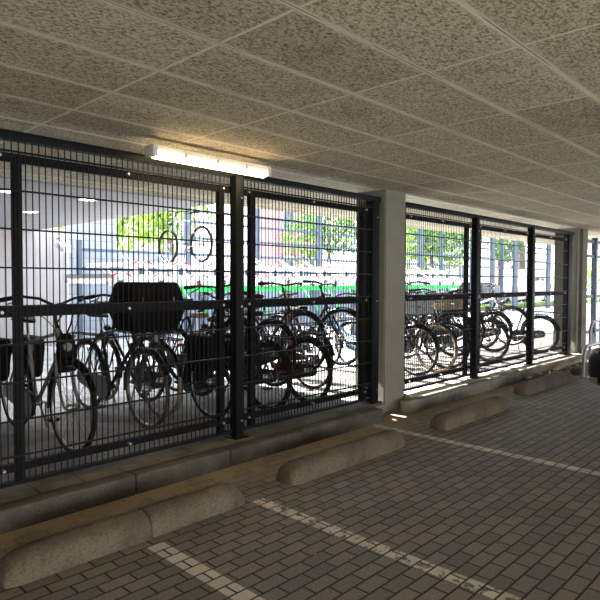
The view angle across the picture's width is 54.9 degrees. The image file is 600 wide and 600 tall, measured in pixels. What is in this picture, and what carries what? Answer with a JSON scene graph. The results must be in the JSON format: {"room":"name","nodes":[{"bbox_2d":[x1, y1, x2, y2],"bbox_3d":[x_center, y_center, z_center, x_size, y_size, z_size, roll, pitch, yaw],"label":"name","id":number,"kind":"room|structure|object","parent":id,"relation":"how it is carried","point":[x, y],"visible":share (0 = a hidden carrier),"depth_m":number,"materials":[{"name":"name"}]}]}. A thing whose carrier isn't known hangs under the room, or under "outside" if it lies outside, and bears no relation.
{"room":"parking garage","nodes":[
{"label":"parking garage","id":0,"kind":"room"},
{"bbox_2d":[0,228,68,345],"bbox_3d":[-7.984,-0.189,9.407,0.150,2.475,8.500,2,3,44],"label":"wall","id":1,"kind":"structure","parent":0,"point":[2,231],"depth_m":11.96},
{"bbox_2d":[55,236,70,252],"bbox_3d":[-4.929,-1.153,11.992,0.525,0.358,0.180,2,3,44],"label":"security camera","id":2,"kind":"object","parent":1,"relation":"attached to","point":[62,242],"visible":0.84,"depth_m":11.87,"materials":[{"name":"white paint"}]},
{"bbox_2d":[66,219,445,342],"bbox_3d":[0.552,-0.711,18.598,0.200,2.975,16.400,2,3,44],"label":"wall","id":3,"kind":"structure","parent":0,"point":[103,223],"depth_m":13.20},
{"bbox_2d":[0,302,598,489],"bbox_3d":[6.876,0.943,19.088,8.720,0.325,55.000,2,3,44],"label":"floor","id":4,"kind":"structure","parent":0,"point":[539,344],"depth_m":6.30,"materials":[{"name":"concrete"}]},
{"bbox_2d":[0,295,97,450],"bbox_3d":[-2.230,0.577,5.001,0.692,1.261,1.842,-1,2,-29],"label":"bicycle","id":5,"kind":"object","parent":4,"relation":"on","point":[9,298],"visible":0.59,"depth_m":4.79,"materials":[{"name":"grey metal"}]},
{"bbox_2d":[0,337,10,380],"bbox_3d":[-2.796,0.540,5.308,0.376,0.388,0.150,2,3,44],"label":"bag","id":6,"kind":"object","parent":5,"relation":"attached to","point":[2,340],"visible":0.9,"depth_m":5.20,"materials":[{"name":"black fabric"}]},
{"bbox_2d":[24,334,44,376],"bbox_3d":[-2.582,0.533,5.529,0.376,0.388,0.150,2,3,44],"label":"bag","id":7,"kind":"object","parent":5,"relation":"attached to","point":[37,346],"visible":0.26,"depth_m":5.41,"materials":[{"name":"black fabric"}]},
{"bbox_2d":[56,315,76,372],"bbox_3d":[-1.911,0.327,4.739,0.174,0.519,0.202,2,3,44],"label":"shoulder bag","id":8,"kind":"object","parent":5,"relation":"hanging from","point":[63,335],"visible":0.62,"depth_m":4.67,"materials":[{"name":"black fabric"}]},
{"bbox_2d":[61,342,71,351],"bbox_3d":[-1.886,0.376,4.652,0.093,0.078,0.078,2,3,44],"label":"lamp","id":9,"kind":"object","parent":5,"relation":"on","point":[63,346],"depth_m":4.62,"materials":[{"name":"black paint"}]},
{"bbox_2d":[68,294,171,427],"bbox_3d":[-1.854,0.556,5.769,1.936,1.256,0.727,2,3,44],"label":"bicycle","id":10,"kind":"object","parent":4,"relation":"on","point":[87,342],"visible":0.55,"depth_m":5.58,"materials":[{"name":"grey metal"}]},
{"bbox_2d":[108,282,184,332],"bbox_3d":[-1.409,0.057,5.326,0.410,0.446,0.595,2,3,44],"label":"bag","id":11,"kind":"object","parent":10,"relation":"on","point":[120,284],"visible":0.62,"depth_m":5.18,"materials":[{"name":"black fabric"}]},
{"bbox_2d":[150,335,159,342],"bbox_3d":[-1.330,0.347,5.258,0.091,0.078,0.078,2,3,44],"label":"lamp","id":12,"kind":"object","parent":10,"relation":"attached to","point":[156,336],"depth_m":5.23,"materials":[{"name":"black paint"}]},
{"bbox_2d":[88,300,183,416],"bbox_3d":[-1.810,0.586,6.227,1.849,1.166,0.699,1,2,27],"label":"bicycle","id":13,"kind":"object","parent":4,"relation":"on","point":[115,341],"visible":0.41,"depth_m":5.96,"materials":[{"name":"grey metal"}]},
{"bbox_2d":[132,312,229,418],"bbox_3d":[-1.293,0.589,6.188,1.849,1.167,0.699,1,2,27],"label":"bicycle","id":14,"kind":"object","parent":4,"relation":"on","point":[197,313],"visible":0.23,"depth_m":5.96,"materials":[{"name":"grey metal"}]},
{"bbox_2d":[185,334,215,373],"bbox_3d":[-0.963,0.524,5.626,0.376,0.368,0.150,2,3,44],"label":"bag","id":15,"kind":"object","parent":14,"relation":"attached to","point":[192,335],"visible":0.66,"depth_m":5.53,"materials":[{"name":"black fabric"}]},
{"bbox_2d":[210,332,229,369],"bbox_3d":[-0.749,0.518,5.848,0.376,0.368,0.150,2,3,44],"label":"bag","id":16,"kind":"object","parent":14,"relation":"attached to","point":[214,333],"visible":0.09,"depth_m":5.74,"materials":[{"name":"black fabric"}]},
{"bbox_2d":[156,280,260,391],"bbox_3d":[-1.072,0.428,6.246,1.872,1.292,0.702,1,2,29],"label":"bicycle","id":17,"kind":"object","parent":4,"relation":"on","point":[192,286],"visible":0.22,"depth_m":6.05,"materials":[{"name":"grey metal"}]},
{"bbox_2d":[183,299,293,408],"bbox_3d":[-0.755,0.580,6.503,1.849,1.167,0.699,1,2,27],"label":"bicycle","id":18,"kind":"object","parent":4,"relation":"on","point":[271,342],"visible":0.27,"depth_m":6.09,"materials":[{"name":"grey metal"}]},
{"bbox_2d":[198,291,296,386],"bbox_3d":[-0.709,0.502,6.888,1.841,1.204,0.699,1,2,27],"label":"bicycle","id":19,"kind":"object","parent":4,"relation":"on","point":[245,292],"visible":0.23,"depth_m":6.44,"materials":[{"name":"grey metal"}]},
{"bbox_2d":[66,253,458,342],"bbox_3d":[0.314,-0.033,14.479,2.195,1.885,11.816,2,3,44],"label":"bike rack","id":20,"kind":"object","parent":4,"relation":"on","point":[92,265],"visible":0.48,"depth_m":11.99,"materials":[{"name":"metal"}]},
{"bbox_2d":[66,264,131,285],"bbox_3d":[-3.713,-0.437,10.414,2.000,0.400,0.392,2,3,44],"label":"tray","id":21,"kind":"object","parent":20,"relation":"on","point":[68,276],"depth_m":10.13,"materials":[{"name":"white paint"}]},
{"bbox_2d":[86,253,151,274],"bbox_3d":[-3.441,-0.665,10.700,1.985,0.400,0.392,2,3,44],"label":"tray","id":22,"kind":"object","parent":20,"relation":"on","point":[92,265],"depth_m":10.29,"materials":[{"name":"white paint"}]},
{"bbox_2d":[124,271,171,281],"bbox_3d":[-3.159,-0.454,10.990,2.000,0.400,0.392,2,3,44],"label":"tray","id":23,"kind":"object","parent":20,"relation":"on","point":[160,274],"depth_m":10.42,"materials":[{"name":"white paint"}]},
{"bbox_2d":[124,255,189,274],"bbox_3d":[-2.886,-0.682,11.276,1.985,0.400,0.392,2,3,44],"label":"tray","id":24,"kind":"object","parent":20,"relation":"on","point":[155,264],"depth_m":10.70,"materials":[{"name":"white paint"}]},
{"bbox_2d":[164,272,206,284],"bbox_3d":[-2.605,-0.470,11.566,2.000,0.400,0.392,2,3,44],"label":"tray","id":25,"kind":"object","parent":20,"relation":"on","point":[174,276],"depth_m":10.95,"materials":[{"name":"white paint"}]},
{"bbox_2d":[159,210,212,262],"bbox_3d":[-2.455,-1.338,11.849,0.724,1.166,1.839,-1,2,-30],"label":"bicycle","id":26,"kind":"object","parent":20,"relation":"on","point":[188,212],"visible":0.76,"depth_m":11.79,"materials":[{"name":"grey metal"}]},
{"bbox_2d":[182,287,189,298],"bbox_3d":[-2.080,-0.086,10.596,0.272,0.305,0.116,2,3,44],"label":"tray","id":27,"kind":"object","parent":20,"relation":"on","point":[183,291],"depth_m":10.60,"materials":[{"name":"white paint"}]},
{"bbox_2d":[157,256,215,275],"bbox_3d":[-2.332,-0.699,11.853,1.985,0.400,0.392,2,3,44],"label":"tray","id":28,"kind":"object","parent":20,"relation":"on","point":[192,265],"depth_m":11.38,"materials":[{"name":"white paint"}]},
{"bbox_2d":[200,274,229,284],"bbox_3d":[-2.050,-0.487,12.143,2.000,0.400,0.392,2,3,44],"label":"tray","id":29,"kind":"object","parent":20,"relation":"on","point":[209,276],"depth_m":11.73,"materials":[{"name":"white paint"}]},
{"bbox_2d":[188,257,246,275],"bbox_3d":[-1.778,-0.716,12.429,1.985,0.400,0.392,2,3,44],"label":"tray","id":30,"kind":"object","parent":20,"relation":"on","point":[226,266],"depth_m":12.09,"materials":[{"name":"white paint"}]},
{"bbox_2d":[225,259,281,275],"bbox_3d":[-1.223,-0.733,13.006,1.985,0.400,0.392,2,3,44],"label":"tray","id":31,"kind":"object","parent":20,"relation":"on","point":[270,266],"depth_m":12.41,"materials":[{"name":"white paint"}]},
{"bbox_2d":[244,274,267,286],"bbox_3d":[-1.496,-0.504,12.720,2.000,0.400,0.392,2,3,44],"label":"tray","id":32,"kind":"object","parent":20,"relation":"on","point":[245,277],"depth_m":12.06,"materials":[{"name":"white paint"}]},
{"bbox_2d":[244,269,294,285],"bbox_3d":[-0.941,-0.521,13.296,2.000,0.400,0.392,2,3,44],"label":"tray","id":33,"kind":"object","parent":20,"relation":"on","point":[270,277],"depth_m":12.71,"materials":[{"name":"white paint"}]},
{"bbox_2d":[256,259,306,276],"bbox_3d":[-0.669,-0.750,13.582,1.985,0.400,0.392,2,3,44],"label":"tray","id":34,"kind":"object","parent":20,"relation":"on","point":[295,268],"depth_m":13.00,"materials":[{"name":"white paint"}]},
{"bbox_2d":[266,260,329,276],"bbox_3d":[-0.115,-0.767,14.159,1.985,0.400,0.392,2,3,44],"label":"tray","id":35,"kind":"object","parent":20,"relation":"on","point":[318,268],"depth_m":13.57,"materials":[{"name":"white paint"}]},
{"bbox_2d":[289,270,318,285],"bbox_3d":[-0.392,-0.538,13.878,1.985,0.400,0.392,2,3,44],"label":"tray","id":36,"kind":"object","parent":20,"relation":"on","point":[296,277],"depth_m":13.29,"materials":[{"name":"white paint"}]},
{"bbox_2d":[289,261,350,276],"bbox_3d":[0.440,-0.784,14.735,1.985,0.400,0.392,2,3,44],"label":"tray","id":37,"kind":"object","parent":20,"relation":"on","point":[332,269],"depth_m":14.14,"materials":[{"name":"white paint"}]},
{"bbox_2d":[314,271,341,285],"bbox_3d":[0.162,-0.555,14.454,1.985,0.400,0.392,2,3,44],"label":"tray","id":38,"kind":"object","parent":20,"relation":"on","point":[332,277],"depth_m":13.84,"materials":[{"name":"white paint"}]},
{"bbox_2d":[308,262,355,271],"bbox_3d":[0.994,-0.801,15.312,1.985,0.400,0.392,2,3,44],"label":"tray","id":39,"kind":"object","parent":20,"relation":"on","point":[353,269],"depth_m":14.96,"materials":[{"name":"white paint"}]},
{"bbox_2d":[336,271,355,285],"bbox_3d":[0.717,-0.572,15.031,1.985,0.400,0.392,2,3,44],"label":"tray","id":40,"kind":"object","parent":20,"relation":"on","point":[336,271],"depth_m":14.42,"materials":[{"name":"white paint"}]},
{"bbox_2d":[406,269,422,277],"bbox_3d":[2.658,-0.851,17.041,1.985,0.400,0.392,2,3,44],"label":"tray","id":41,"kind":"object","parent":20,"relation":"on","point":[406,269],"depth_m":16.36,"materials":[{"name":"white paint"}]},
{"bbox_2d":[406,273,429,285],"bbox_3d":[2.934,-0.640,17.337,1.985,0.400,0.392,2,3,44],"label":"tray","id":42,"kind":"object","parent":20,"relation":"on","point":[423,279],"depth_m":16.66,"materials":[{"name":"white paint"}]},
{"bbox_2d":[412,265,436,277],"bbox_3d":[3.212,-0.868,17.618,1.985,0.400,0.392,2,3,44],"label":"tray","id":43,"kind":"object","parent":20,"relation":"on","point":[424,271],"depth_m":17.03,"materials":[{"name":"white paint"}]},
{"bbox_2d":[410,266,450,277],"bbox_3d":[3.766,-0.885,18.194,1.985,0.400,0.392,2,3,44],"label":"tray","id":44,"kind":"object","parent":20,"relation":"on","point":[427,266],"depth_m":17.58,"materials":[{"name":"white paint"}]},
{"bbox_2d":[420,273,443,284],"bbox_3d":[3.489,-0.657,17.913,1.985,0.400,0.392,2,3,44],"label":"tray","id":45,"kind":"object","parent":20,"relation":"on","point":[420,273],"depth_m":17.30,"materials":[{"name":"white paint"}]},
{"bbox_2d":[412,273,456,284],"bbox_3d":[4.043,-0.674,18.490,1.985,0.400,0.392,2,3,44],"label":"tray","id":46,"kind":"object","parent":20,"relation":"on","point":[435,273],"depth_m":17.89,"materials":[{"name":"white paint"}]},
{"bbox_2d":[225,279,326,368],"bbox_3d":[-0.415,0.364,7.299,1.873,1.254,0.725,1,2,29],"label":"bicycle","id":47,"kind":"object","parent":4,"relation":"on","point":[313,316],"visible":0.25,"depth_m":6.99,"materials":[{"name":"grey metal"}]},
{"bbox_2d":[225,298,333,400],"bbox_3d":[-0.325,0.568,6.907,1.849,1.167,0.699,1,2,27],"label":"bicycle","id":48,"kind":"object","parent":4,"relation":"on","point":[305,338],"visible":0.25,"depth_m":6.50,"materials":[{"name":"grey metal"}]},
{"bbox_2d":[256,296,334,388],"bbox_3d":[-0.258,0.539,7.813,1.849,1.167,0.699,1,2,27],"label":"bicycle","id":49,"kind":"object","parent":4,"relation":"on","point":[298,307],"visible":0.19,"depth_m":7.41,"materials":[{"name":"grey metal"}]},
{"bbox_2d":[264,280,355,365],"bbox_3d":[0.149,0.344,7.993,0.696,1.253,1.864,-1,2,-32],"label":"bicycle","id":50,"kind":"object","parent":4,"relation":"on","point":[332,284],"visible":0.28,"depth_m":7.66,"materials":[{"name":"grey metal"}]},
{"bbox_2d":[76,208,550,346],"bbox_3d":[4.291,-1.046,21.279,0.100,3.495,25.740,2,3,44],"label":"rail fence","id":51,"kind":"object","parent":4,"relation":"on","point":[80,249],"visible":0.25,"depth_m":17.28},
{"bbox_2d":[307,293,406,368],"bbox_3d":[0.810,0.497,8.729,1.841,1.204,0.699,1,2,27],"label":"bicycle","id":52,"kind":"object","parent":4,"relation":"on","point":[329,323],"visible":0.15,"depth_m":8.87,"materials":[{"name":"grey metal"}]},
{"bbox_2d":[334,290,437,375],"bbox_3d":[1.268,0.466,8.842,1.936,1.256,0.727,2,3,44],"label":"bicycle","id":53,"kind":"object","parent":4,"relation":"on","point":[409,327],"visible":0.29,"depth_m":8.44,"materials":[{"name":"grey metal"}]},
{"bbox_2d":[406,300,432,313],"bbox_3d":[1.685,0.085,8.429,0.360,0.220,0.460,2,3,44],"label":"crate","id":54,"kind":"object","parent":53,"relation":"on","point":[418,310],"visible":0.44,"depth_m":8.24,"materials":[{"name":"grey plastic"}]},
{"bbox_2d":[354,315,457,371],"bbox_3d":[1.619,0.502,9.142,1.849,1.167,0.699,1,2,27],"label":"bicycle","id":55,"kind":"object","parent":4,"relation":"on","point":[430,316],"visible":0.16,"depth_m":8.74,"materials":[{"name":"grey metal"}]},
{"bbox_2d":[406,281,468,356],"bbox_3d":[2.102,0.312,9.846,1.848,1.264,0.699,1,2,27],"label":"bicycle","id":56,"kind":"object","parent":4,"relation":"on","point":[413,320],"visible":0.14,"depth_m":9.57,"materials":[{"name":"grey metal"}]},
{"bbox_2d":[405,288,469,368],"bbox_3d":[1.865,0.438,9.497,1.928,1.274,0.712,2,3,44],"label":"bicycle","id":57,"kind":"object","parent":4,"relation":"on","point":[408,350],"visible":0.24,"depth_m":9.13,"materials":[{"name":"grey metal"}]},
{"bbox_2d":[429,293,462,309],"bbox_3d":[2.316,0.019,9.097,0.360,0.250,0.480,2,3,44],"label":"crate","id":58,"kind":"object","parent":57,"relation":"on","point":[445,302],"visible":0.41,"depth_m":8.93,"materials":[{"name":"brown wood"}]},
{"bbox_2d":[404,291,484,356],"bbox_3d":[2.349,0.453,10.102,1.834,1.219,0.699,1,2,27],"label":"bicycle","id":59,"kind":"object","parent":4,"relation":"on","point":[417,317],"visible":0.09,"depth_m":9.79,"materials":[{"name":"grey metal"}]},
{"bbox_2d":[413,289,509,360],"bbox_3d":[2.812,0.423,10.324,1.849,1.256,0.699,1,2,27],"label":"bicycle","id":60,"kind":"object","parent":4,"relation":"on","point":[497,320],"visible":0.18,"depth_m":9.92,"materials":[{"name":"grey metal"}]},
{"bbox_2d":[423,291,510,351],"bbox_3d":[3.112,0.437,10.945,1.845,1.192,0.699,1,2,27],"label":"bicycle","id":61,"kind":"object","parent":4,"relation":"on","point":[488,312],"visible":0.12,"depth_m":10.48,"materials":[{"name":"grey metal"}]},
{"bbox_2d":[451,283,525,346],"bbox_3d":[3.622,0.336,11.525,1.848,1.364,0.698,1,2,25],"label":"bicycle","id":62,"kind":"object","parent":4,"relation":"on","point":[522,311],"visible":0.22,"depth_m":11.20,"materials":[{"name":"grey metal"}]},
{"bbox_2d":[480,298,559,350],"bbox_3d":[4.223,0.432,11.549,1.849,1.167,0.699,1,2,27],"label":"bicycle","id":63,"kind":"object","parent":4,"relation":"on","point":[549,317],"visible":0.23,"depth_m":11.32,"materials":[{"name":"grey metal"}]},
{"bbox_2d":[586,238,599,342],"bbox_3d":[6.924,-0.125,13.050,0.100,2.450,3.490,2,3,44],"label":"fence","id":64,"kind":"object","parent":4,"relation":"on","point":[594,256],"visible":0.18,"depth_m":12.39,"materials":[{"name":"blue metal"}]},
{"bbox_2d":[0,0,599,249],"bbox_3d":[2.607,-1.344,5.085,21.350,0.315,29.000,2,3,44],"label":"ceiling","id":65,"kind":"structure","parent":0,"point":[490,108],"depth_m":3.29,"materials":[{"name":"tile"}]},
{"bbox_2d":[145,143,270,177],"bbox_3d":[-0.690,-1.088,4.586,0.124,0.095,1.160,2,3,44],"label":"lamp","id":66,"kind":"object","parent":65,"relation":"attached to","point":[155,151],"visible":1,"depth_m":4.48,"materials":[{"name":"white"}]},
{"bbox_2d":[0,356,599,599],"bbox_3d":[14.662,1.270,11.610,12.880,0.200,55.000,2,3,44],"label":"floor","id":67,"kind":"structure","parent":0,"point":[509,536],"depth_m":3.60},
{"bbox_2d":[0,509,151,588],"bbox_3d":[-1.219,1.329,3.154,0.238,0.152,0.800,2,3,44],"label":"block","id":68,"kind":"object","parent":67,"relation":"on","point":[32,561],"visible":1,"depth_m":3.06,"materials":[{"name":"concrete"}]},
{"bbox_2d":[138,482,244,537],"bbox_3d":[-0.688,1.313,3.708,0.234,0.152,0.725,2,3,44],"label":"block","id":69,"kind":"object","parent":67,"relation":"on","point":[174,513],"visible":0.93,"depth_m":3.60,"materials":[{"name":"concrete"}]},
{"bbox_2d":[0,402,385,533],"bbox_3d":[-1.758,1.315,3.742,0.446,0.160,7.692,2,3,44],"label":"kerb","id":70,"kind":"object","parent":67,"relation":"on","point":[21,506],"visible":0.82,"depth_m":4.32,"materials":[{"name":"concrete"}]},
{"bbox_2d":[225,175,248,439],"bbox_3d":[-0.553,0.068,5.044,0.150,2.285,0.155,2,3,44],"label":"fence post","id":71,"kind":"object","parent":70,"relation":"on","point":[237,394],"visible":0.98,"depth_m":5.01,"materials":[{"name":"metal"}]},
{"bbox_2d":[0,128,380,201],"bbox_3d":[-1.836,-1.052,3.719,0.080,0.057,7.860,2,3,44],"label":"beam","id":72,"kind":"structure","parent":71,"relation":"attached to","point":[15,136],"depth_m":4.35,"materials":[{"name":"metal"}]},
{"bbox_2d":[243,179,371,429],"bbox_3d":[0.112,0.023,5.787,0.086,2.238,1.911,2,3,44],"label":"mesh panel","id":73,"kind":"object","parent":71,"relation":"attached to","point":[251,302],"visible":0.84,"depth_m":5.66,"materials":[{"name":"metal"}]},
{"bbox_2d":[361,200,381,403],"bbox_3d":[0.815,0.025,6.523,0.160,2.285,0.200,2,3,44],"label":"fence post","id":74,"kind":"object","parent":70,"relation":"on","point":[372,368],"visible":0.93,"depth_m":6.48,"materials":[{"name":"metal"}]},
{"bbox_2d":[148,542,264,599],"bbox_3d":[1.635,1.474,0.917,6.840,0.001,0.105,2,3,44],"label":"parking line","id":75,"kind":"object","parent":67,"relation":"on","point":[221,581],"visible":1,"depth_m":2.96,"materials":[{"name":"paint"}]},
{"bbox_2d":[76,380,575,582],"bbox_3d":[1.824,1.335,5.019,2.963,0.012,7.574,2,3,44],"label":"fallen leaves","id":76,"kind":"object","parent":67,"relation":"on","point":[151,554],"visible":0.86,"depth_m":3.85,"materials":[{"name":"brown plant"}]},
{"bbox_2d":[276,430,404,485],"bbox_3d":[0.393,1.280,4.829,0.239,0.152,1.490,2,3,44],"label":"block","id":77,"kind":"object","parent":67,"relation":"on","point":[301,470],"visible":1,"depth_m":4.62,"materials":[{"name":"concrete"}]},
{"bbox_2d":[355,189,405,411],"bbox_3d":[0.953,0.009,6.862,0.430,2.545,0.410,2,3,44],"label":"concrete column","id":78,"kind":"structure","parent":67,"relation":"on","point":[392,204],"depth_m":6.67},
{"bbox_2d":[252,498,524,599],"bbox_3d":[2.201,1.454,1.562,6.920,0.001,0.100,2,3,44],"label":"parking line","id":79,"kind":"object","parent":67,"relation":"on","point":[437,571],"visible":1,"depth_m":3.18,"materials":[{"name":"paint"}]},
{"bbox_2d":[430,396,508,430],"bbox_3d":[1.917,1.234,6.414,0.239,0.152,1.510,2,3,44],"label":"block","id":80,"kind":"object","parent":67,"relation":"on","point":[452,419],"visible":1,"depth_m":6.19,"materials":[{"name":"concrete"}]},
{"bbox_2d":[373,424,599,475],"bbox_3d":[3.494,1.399,3.412,7.620,0.001,0.100,2,3,44],"label":"parking line","id":81,"kind":"object","parent":67,"relation":"on","point":[377,425],"visible":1,"depth_m":5.10,"materials":[{"name":"paint"}]},
{"bbox_2d":[400,353,586,413],"bbox_3d":[3.189,1.164,8.888,0.443,0.160,6.052,2,3,44],"label":"kerb","id":82,"kind":"object","parent":67,"relation":"on","point":[423,398],"visible":0.84,"depth_m":7.84,"materials":[{"name":"concrete"}]},
{"bbox_2d":[404,207,407,395],"bbox_3d":[1.227,0.012,6.952,0.120,2.285,0.120,2,3,44],"label":"fence post","id":83,"kind":"object","parent":82,"relation":"on","point":[405,207],"visible":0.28,"depth_m":6.95,"materials":[{"name":"metal"}]},
{"bbox_2d":[466,217,480,378],"bbox_3d":[2.483,-0.024,8.200,0.150,2.285,0.160,2,3,44],"label":"fence post","id":84,"kind":"object","parent":82,"relation":"on","point":[476,243],"visible":0.94,"depth_m":8.16,"materials":[{"name":"metal"}]},
{"bbox_2d":[404,207,473,390],"bbox_3d":[1.837,-0.030,7.582,0.086,2.238,1.701,2,3,44],"label":"mesh panel","id":85,"kind":"object","parent":84,"relation":"attached to","point":[465,295],"visible":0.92,"depth_m":7.57,"materials":[{"name":"metal"}]},
{"bbox_2d":[405,202,574,234],"bbox_3d":[3.220,-1.207,8.976,0.080,0.057,5.790,2,3,44],"label":"beam","id":86,"kind":"structure","parent":84,"relation":"attached to","point":[407,204],"depth_m":8.21,"materials":[{"name":"metal"}]},
{"bbox_2d":[524,227,534,364],"bbox_3d":[3.834,-0.066,9.605,0.150,2.285,0.160,2,3,44],"label":"fence post","id":87,"kind":"object","parent":82,"relation":"on","point":[531,257],"visible":0.97,"depth_m":9.57,"materials":[{"name":"metal"}]},
{"bbox_2d":[478,220,529,373],"bbox_3d":[3.132,-0.069,8.927,0.086,2.238,1.866,2,3,44],"label":"mesh panel","id":88,"kind":"object","parent":87,"relation":"attached to","point":[525,294],"visible":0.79,"depth_m":8.89,"materials":[{"name":"metal"}]},
{"bbox_2d":[533,231,567,360],"bbox_3d":[4.419,-0.109,10.266,0.086,2.238,1.681,2,3,44],"label":"mesh panel","id":89,"kind":"object","parent":87,"relation":"attached to","point":[541,254],"visible":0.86,"depth_m":10.24,"materials":[{"name":"metal"}]},
{"bbox_2d":[559,234,572,354],"bbox_3d":[5.066,-0.105,10.944,0.160,2.285,0.270,2,3,44],"label":"fence post","id":90,"kind":"object","parent":82,"relation":"on","point":[569,244],"visible":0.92,"depth_m":10.88,"materials":[{"name":"metal"}]},
{"bbox_2d":[513,370,572,394],"bbox_3d":[3.545,1.176,8.352,0.239,0.152,1.740,2,3,44],"label":"block","id":91,"kind":"object","parent":67,"relation":"on","point":[544,382],"visible":0.98,"depth_m":8.09,"materials":[{"name":"concrete"}]},
{"bbox_2d":[551,361,570,371],"bbox_3d":[4.429,1.123,9.789,0.101,0.071,0.900,2,2,38],"label":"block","id":92,"kind":"object","parent":67,"relation":"on","point":[560,366],"visible":0.96,"depth_m":9.69,"materials":[{"name":"grey concrete"}]},
{"bbox_2d":[553,228,579,353],"bbox_3d":[5.198,-0.120,11.275,0.430,2.545,0.140,2,3,44],"label":"concrete column","id":93,"kind":"structure","parent":67,"relation":"on","point":[576,238],"depth_m":11.13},
{"bbox_2d":[570,363,588,375],"bbox_3d":[4.903,1.135,9.764,0.239,0.152,1.380,2,3,44],"label":"block","id":94,"kind":"object","parent":67,"relation":"on","point":[576,370],"visible":0.38,"depth_m":9.30,"materials":[{"name":"concrete"}]},
{"bbox_2d":[578,229,587,353],"bbox_3d":[5.406,-0.127,11.492,0.430,2.545,0.460,2,3,44],"label":"wall pier","id":95,"kind":"object","parent":67,"relation":"on","point":[583,256],"visible":0.11,"depth_m":11.36,"materials":[{"name":"paint"}]},
{"bbox_2d":[575,342,599,377],"bbox_3d":[4.807,0.956,9.470,0.180,0.507,1.130,2,3,44],"label":"hoop","id":96,"kind":"object","parent":67,"relation":"on","point":[585,348],"visible":0.9,"depth_m":9.13},
{"bbox_2d":[587,319,599,360],"bbox_3d":[5.876,0.768,11.371,0.180,0.767,1.180,2,3,44],"label":"hoop","id":97,"kind":"object","parent":67,"relation":"on","point":[593,321],"visible":0.69,"depth_m":11.00},
{"bbox_2d":[588,347,599,385],"bbox_3d":[5.546,0.579,6.299,4.160,1.470,1.780,2,3,44],"label":"parked car","id":98,"kind":"object","parent":67,"relation":"on","point":[594,358],"visible":1,"depth_m":7.09,"materials":[{"name":"black paint"}]},
{"bbox_2d":[521,290,598,301],"bbox_3d":[-9.268,-0.453,64.407,77.400,0.300,160.000,2,3,44],"label":"floor","id":99,"kind":"structure","parent":0,"point":[589,292],"depth_m":70.72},
{"bbox_2d":[55,216,132,249],"bbox_3d":[-5.978,-1.669,16.417,2.878,5.449,4.318,0,2,-12],"label":"leafy tree","id":100,"kind":"object","parent":99,"relation":"on","point":[124,218],"visible":0.06,"depth_m":16.20,"materials":[{"name":"green plant"}]},
{"bbox_2d":[116,207,197,274],"bbox_3d":[-11.293,-4.173,31.414,8.400,9.250,8.600,2,3,44],"label":"house","id":101,"kind":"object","parent":99,"relation":"on","point":[135,227],"visible":0.02,"depth_m":30.60,"materials":[{"name":"paint"}]},
{"bbox_2d":[116,205,210,262],"bbox_3d":[-4.894,-2.227,20.148,3.834,6.330,3.962,1,2,27],"label":"leafy tree","id":102,"kind":"object","parent":99,"relation":"on","point":[205,207],"visible":0.27,"depth_m":19.61,"materials":[{"name":"green plant"}]},
{"bbox_2d":[260,209,315,285],"bbox_3d":[-0.587,-3.460,33.559,1.900,7.750,4.100,2,3,44],"label":"brick house","id":103,"kind":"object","parent":99,"relation":"on","point":[294,263],"visible":0.13,"depth_m":32.27,"materials":[{"name":"red brick"}]},
{"bbox_2d":[279,214,355,285],"bbox_3d":[1.339,-2.505,29.354,4.914,6.329,3.882,2,3,44],"label":"leafy tree","id":104,"kind":"object","parent":99,"relation":"on","point":[335,220],"visible":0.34,"depth_m":29.19,"materials":[{"name":"green plant"}]},
{"bbox_2d":[322,222,488,289],"bbox_3d":[16.951,-6.012,91.069,10.400,9.250,35.400,2,3,44],"label":"building","id":105,"kind":"structure","parent":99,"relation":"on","point":[349,252],"depth_m":82.64,"materials":[{"name":"white paint"}]},
{"bbox_2d":[406,227,463,281],"bbox_3d":[6.673,-2.117,29.146,4.079,5.600,3.543,2,3,44],"label":"leafy tree","id":106,"kind":"object","parent":99,"relation":"on","point":[414,230],"visible":0.19,"depth_m":28.78,"materials":[{"name":"green plant"}]},
{"bbox_2d":[405,227,469,277],"bbox_3d":[7.372,-3.177,34.303,7.026,7.390,5.032,0,2,-14],"label":"leafy tree","id":107,"kind":"object","parent":99,"relation":"on","point":[408,236],"visible":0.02,"depth_m":34.02,"materials":[{"name":"green plant"}]},
{"bbox_2d":[454,282,511,304],"bbox_3d":[10.300,-0.248,32.371,1.780,1.470,4.160,2,3,44],"label":"parked car","id":108,"kind":"object","parent":99,"relation":"on","point":[487,288],"visible":0.15,"depth_m":31.23,"materials":[{"name":"grey paint"}]},
{"bbox_2d":[481,236,526,285],"bbox_3d":[11.913,-2.198,34.699,3.103,5.435,2.882,2,3,44],"label":"leafy tree","id":109,"kind":"object","parent":99,"relation":"on","point":[508,242],"visible":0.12,"depth_m":34.41,"materials":[{"name":"green plant"}]},
{"bbox_2d":[495,269,545,301],"bbox_3d":[14.371,-0.812,37.376,1.950,2.300,4.820,2,3,44],"label":"van","id":110,"kind":"object","parent":99,"relation":"on","point":[540,284],"visible":0.22,"depth_m":36.58,"materials":[{"name":"paint"}]},
{"bbox_2d":[468,298,598,309],"bbox_3d":[18.886,0.133,38.737,1.180,0.350,38.000,2,3,44],"label":"grass verge","id":111,"kind":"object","parent":99,"relation":"on","point":[536,303],"visible":0.05,"depth_m":32.20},
{"bbox_2d":[587,250,599,292],"bbox_3d":[29.161,-2.870,58.000,5.064,5.381,5.262,2,3,44],"label":"leafy tree","id":112,"kind":"object","parent":99,"relation":"on","point":[589,259],"visible":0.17,"depth_m":57.41,"materials":[{"name":"green plant"}]},
{"bbox_3d":[-1.984,0.112,3.556,0.150,2.285,0.150,2,3,44],"label":"fence post","id":113,"kind":"object","parent":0,"visible":0},
{"bbox_2d":[0,138,232,488],"bbox_3d":[-1.297,0.066,4.323,0.086,2.238,1.986,2,3,44],"label":"mesh panel","id":114,"kind":"object","parent":113,"relation":"attached to","point":[17,310],"visible":1,"depth_m":4.19,"materials":[{"name":"metal"}]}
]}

